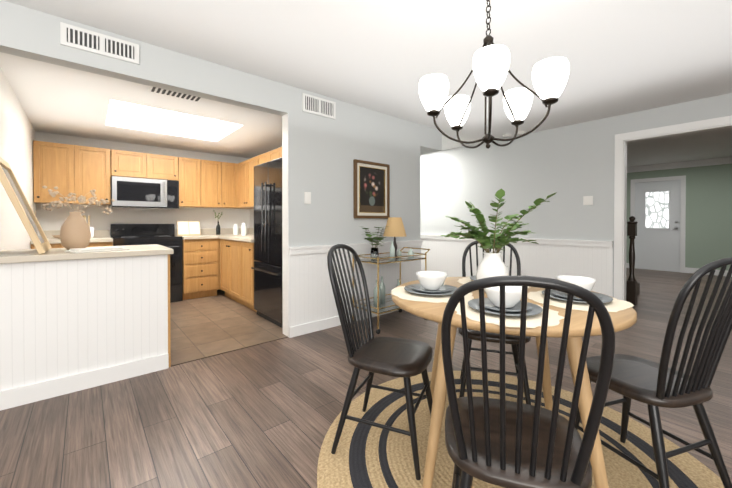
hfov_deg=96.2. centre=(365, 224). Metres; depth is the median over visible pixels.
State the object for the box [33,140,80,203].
upper cabinet
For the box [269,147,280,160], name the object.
upper cabinet
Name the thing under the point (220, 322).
floor
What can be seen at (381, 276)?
bottle
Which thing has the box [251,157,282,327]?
fridge
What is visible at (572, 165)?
wall
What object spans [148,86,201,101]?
ceiling vent
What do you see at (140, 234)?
range
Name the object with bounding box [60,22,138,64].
air vent
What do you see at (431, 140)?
wall
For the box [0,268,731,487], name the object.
floor
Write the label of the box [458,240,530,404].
chair
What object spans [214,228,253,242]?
countertop
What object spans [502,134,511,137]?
smoke detector
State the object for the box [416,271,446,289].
bowl
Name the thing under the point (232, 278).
base cabinet
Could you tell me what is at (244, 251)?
base cabinet
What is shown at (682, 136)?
door frame
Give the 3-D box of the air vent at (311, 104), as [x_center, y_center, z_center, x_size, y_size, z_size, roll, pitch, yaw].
[-0.479,-1.218,3.389,0.400,0.180,0.017,0,1,-41]
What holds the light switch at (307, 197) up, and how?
attached to the wall at (324, 153)
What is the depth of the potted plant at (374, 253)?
3.50 m
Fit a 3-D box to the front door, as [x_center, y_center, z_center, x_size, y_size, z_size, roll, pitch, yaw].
[6.751,0.010,7.614,0.063,2.099,0.878,0,1,-41]
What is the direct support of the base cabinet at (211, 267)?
on the floor at (220, 322)
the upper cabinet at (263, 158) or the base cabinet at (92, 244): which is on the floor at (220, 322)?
the base cabinet at (92, 244)
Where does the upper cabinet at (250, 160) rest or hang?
attached to the wall at (19, 134)
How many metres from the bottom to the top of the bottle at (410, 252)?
0.100 m
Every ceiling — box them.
[0,52,281,157]
[4,0,731,166]
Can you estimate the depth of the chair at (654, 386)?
1.23 m
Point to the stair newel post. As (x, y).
(631, 289)
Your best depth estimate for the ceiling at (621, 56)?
2.47 m
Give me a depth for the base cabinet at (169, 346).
2.52 m
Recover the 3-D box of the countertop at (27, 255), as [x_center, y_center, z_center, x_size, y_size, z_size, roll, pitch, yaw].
[-2.073,0.208,2.465,0.976,0.040,0.705,0,1,-41]
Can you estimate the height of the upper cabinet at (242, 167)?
0.730 m
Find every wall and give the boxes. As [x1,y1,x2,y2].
[0,0,420,390]
[0,67,281,250]
[420,93,731,296]
[420,125,441,154]
[626,164,731,269]
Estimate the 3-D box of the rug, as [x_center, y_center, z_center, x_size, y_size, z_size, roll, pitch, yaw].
[0.665,1.100,1.569,1.780,0.012,1.780,0,1,-41]
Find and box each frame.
[0,157,50,253]
[614,115,731,300]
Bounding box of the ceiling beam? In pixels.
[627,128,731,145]
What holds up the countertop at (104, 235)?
on the base cabinet at (92, 244)
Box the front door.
[635,179,680,271]
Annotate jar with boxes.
[233,224,237,234]
[241,223,246,234]
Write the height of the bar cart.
0.806 m
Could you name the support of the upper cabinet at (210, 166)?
attached to the wall at (19, 134)
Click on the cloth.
(93, 249)
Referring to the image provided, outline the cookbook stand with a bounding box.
[176,221,200,235]
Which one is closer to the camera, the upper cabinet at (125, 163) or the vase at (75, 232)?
the vase at (75, 232)
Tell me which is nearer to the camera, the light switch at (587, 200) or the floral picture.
the floral picture
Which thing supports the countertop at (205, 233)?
on the base cabinet at (211, 267)
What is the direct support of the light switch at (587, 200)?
attached to the wall at (572, 165)
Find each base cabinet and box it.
[31,243,63,248]
[87,242,111,246]
[168,254,170,366]
[182,238,218,299]
[219,239,226,295]
[227,240,238,302]
[235,241,256,311]
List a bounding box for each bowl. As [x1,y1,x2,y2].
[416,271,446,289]
[484,286,521,307]
[557,275,595,296]
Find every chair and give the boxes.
[327,244,432,479]
[441,275,614,487]
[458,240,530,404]
[575,257,731,487]
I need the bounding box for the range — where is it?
[110,224,182,302]
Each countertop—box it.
[0,244,173,263]
[30,230,112,243]
[174,228,215,239]
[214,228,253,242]
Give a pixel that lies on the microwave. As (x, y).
(139, 193)
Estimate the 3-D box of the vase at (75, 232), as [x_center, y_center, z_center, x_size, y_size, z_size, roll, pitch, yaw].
[-2.168,-0.048,2.484,0.411,0.469,0.398,0,1,-41]
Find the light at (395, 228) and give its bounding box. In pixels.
[383,217,405,256]
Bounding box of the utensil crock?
[83,215,93,237]
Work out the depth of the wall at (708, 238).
6.99 m
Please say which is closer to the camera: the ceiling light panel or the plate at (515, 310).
the plate at (515, 310)
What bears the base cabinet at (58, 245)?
on the floor at (220, 322)
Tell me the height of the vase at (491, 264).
0.514 m
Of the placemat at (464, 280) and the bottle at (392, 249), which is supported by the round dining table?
the placemat at (464, 280)
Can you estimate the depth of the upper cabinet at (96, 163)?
4.23 m
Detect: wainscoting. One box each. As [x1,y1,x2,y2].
[289,240,422,337]
[420,234,612,296]
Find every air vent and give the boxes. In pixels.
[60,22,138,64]
[302,93,335,118]
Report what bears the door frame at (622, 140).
attached to the wall at (572, 165)
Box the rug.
[317,371,723,487]
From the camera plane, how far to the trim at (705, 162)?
7.21 m
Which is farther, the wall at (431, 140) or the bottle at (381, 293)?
the wall at (431, 140)
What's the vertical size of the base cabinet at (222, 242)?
0.870 m
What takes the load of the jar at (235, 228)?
on the countertop at (225, 233)
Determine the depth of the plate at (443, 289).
1.61 m
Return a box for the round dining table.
[392,277,636,487]
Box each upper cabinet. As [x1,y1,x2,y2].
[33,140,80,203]
[81,146,112,204]
[113,149,180,180]
[177,157,204,207]
[205,160,216,207]
[217,161,236,207]
[237,160,248,207]
[249,158,252,207]
[253,152,268,207]
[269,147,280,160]
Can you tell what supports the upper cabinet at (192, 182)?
attached to the wall at (19, 134)
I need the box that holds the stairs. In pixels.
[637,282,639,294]
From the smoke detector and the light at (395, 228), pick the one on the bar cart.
the light at (395, 228)
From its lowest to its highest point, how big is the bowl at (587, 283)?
0.078 m
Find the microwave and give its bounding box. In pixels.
[110,176,178,208]
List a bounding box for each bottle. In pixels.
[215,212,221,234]
[374,279,382,306]
[381,276,384,303]
[390,241,396,259]
[408,249,413,257]
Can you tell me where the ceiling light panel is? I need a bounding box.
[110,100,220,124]
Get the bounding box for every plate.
[404,284,457,294]
[468,298,542,315]
[542,289,612,302]
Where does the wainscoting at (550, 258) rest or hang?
attached to the wall at (572, 165)
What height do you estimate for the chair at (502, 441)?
0.990 m
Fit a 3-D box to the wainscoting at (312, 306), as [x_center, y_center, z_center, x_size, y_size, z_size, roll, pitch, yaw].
[0.006,0.652,3.805,1.960,0.875,0.040,0,1,-41]
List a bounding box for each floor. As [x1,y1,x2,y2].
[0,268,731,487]
[170,289,287,365]
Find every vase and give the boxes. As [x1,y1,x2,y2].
[42,186,114,249]
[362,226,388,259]
[441,188,556,291]
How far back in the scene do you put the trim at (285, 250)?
3.22 m
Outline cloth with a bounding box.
[64,246,129,252]
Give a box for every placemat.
[391,286,473,302]
[455,299,563,327]
[457,277,528,288]
[527,290,633,311]
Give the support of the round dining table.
on the rug
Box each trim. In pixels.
[282,113,288,336]
[626,157,731,276]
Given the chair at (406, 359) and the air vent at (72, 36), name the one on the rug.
the chair at (406, 359)
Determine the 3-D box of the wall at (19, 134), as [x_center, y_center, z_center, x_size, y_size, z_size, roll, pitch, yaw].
[-1.299,-0.123,2.879,2.940,2.440,0.020,0,1,-41]
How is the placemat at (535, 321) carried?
on the round dining table
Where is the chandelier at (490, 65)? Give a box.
[419,0,569,148]
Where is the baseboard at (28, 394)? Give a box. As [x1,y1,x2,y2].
[0,353,168,410]
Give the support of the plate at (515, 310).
on the placemat at (535, 321)
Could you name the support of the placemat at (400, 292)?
on the round dining table
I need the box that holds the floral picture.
[353,159,389,218]
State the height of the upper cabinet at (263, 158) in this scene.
0.730 m
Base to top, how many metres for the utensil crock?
0.290 m
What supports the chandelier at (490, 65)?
hanging from the ceiling at (621, 56)
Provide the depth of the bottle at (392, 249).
3.55 m
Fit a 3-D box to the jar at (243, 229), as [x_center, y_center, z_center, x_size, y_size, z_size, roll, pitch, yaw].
[-1.876,0.073,5.046,0.080,0.190,0.078,0,1,-41]
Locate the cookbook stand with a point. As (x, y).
(187, 228)
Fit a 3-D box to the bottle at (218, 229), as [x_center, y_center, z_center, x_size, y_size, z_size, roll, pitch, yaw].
[-2.384,-0.033,5.281,0.132,0.397,0.106,0,1,-41]
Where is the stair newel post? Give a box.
[626,216,637,304]
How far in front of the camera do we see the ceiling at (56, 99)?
3.52 m
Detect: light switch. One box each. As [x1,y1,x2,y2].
[304,192,310,203]
[583,196,592,204]
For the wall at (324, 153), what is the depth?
2.44 m
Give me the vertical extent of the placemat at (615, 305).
0.006 m
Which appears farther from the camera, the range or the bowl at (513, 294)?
the range
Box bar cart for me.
[352,247,429,333]
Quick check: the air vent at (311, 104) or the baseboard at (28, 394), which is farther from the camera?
the air vent at (311, 104)
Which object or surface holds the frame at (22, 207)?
on the countertop at (27, 255)
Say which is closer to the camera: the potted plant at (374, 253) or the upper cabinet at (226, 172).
the potted plant at (374, 253)
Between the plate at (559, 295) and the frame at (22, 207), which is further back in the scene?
the frame at (22, 207)

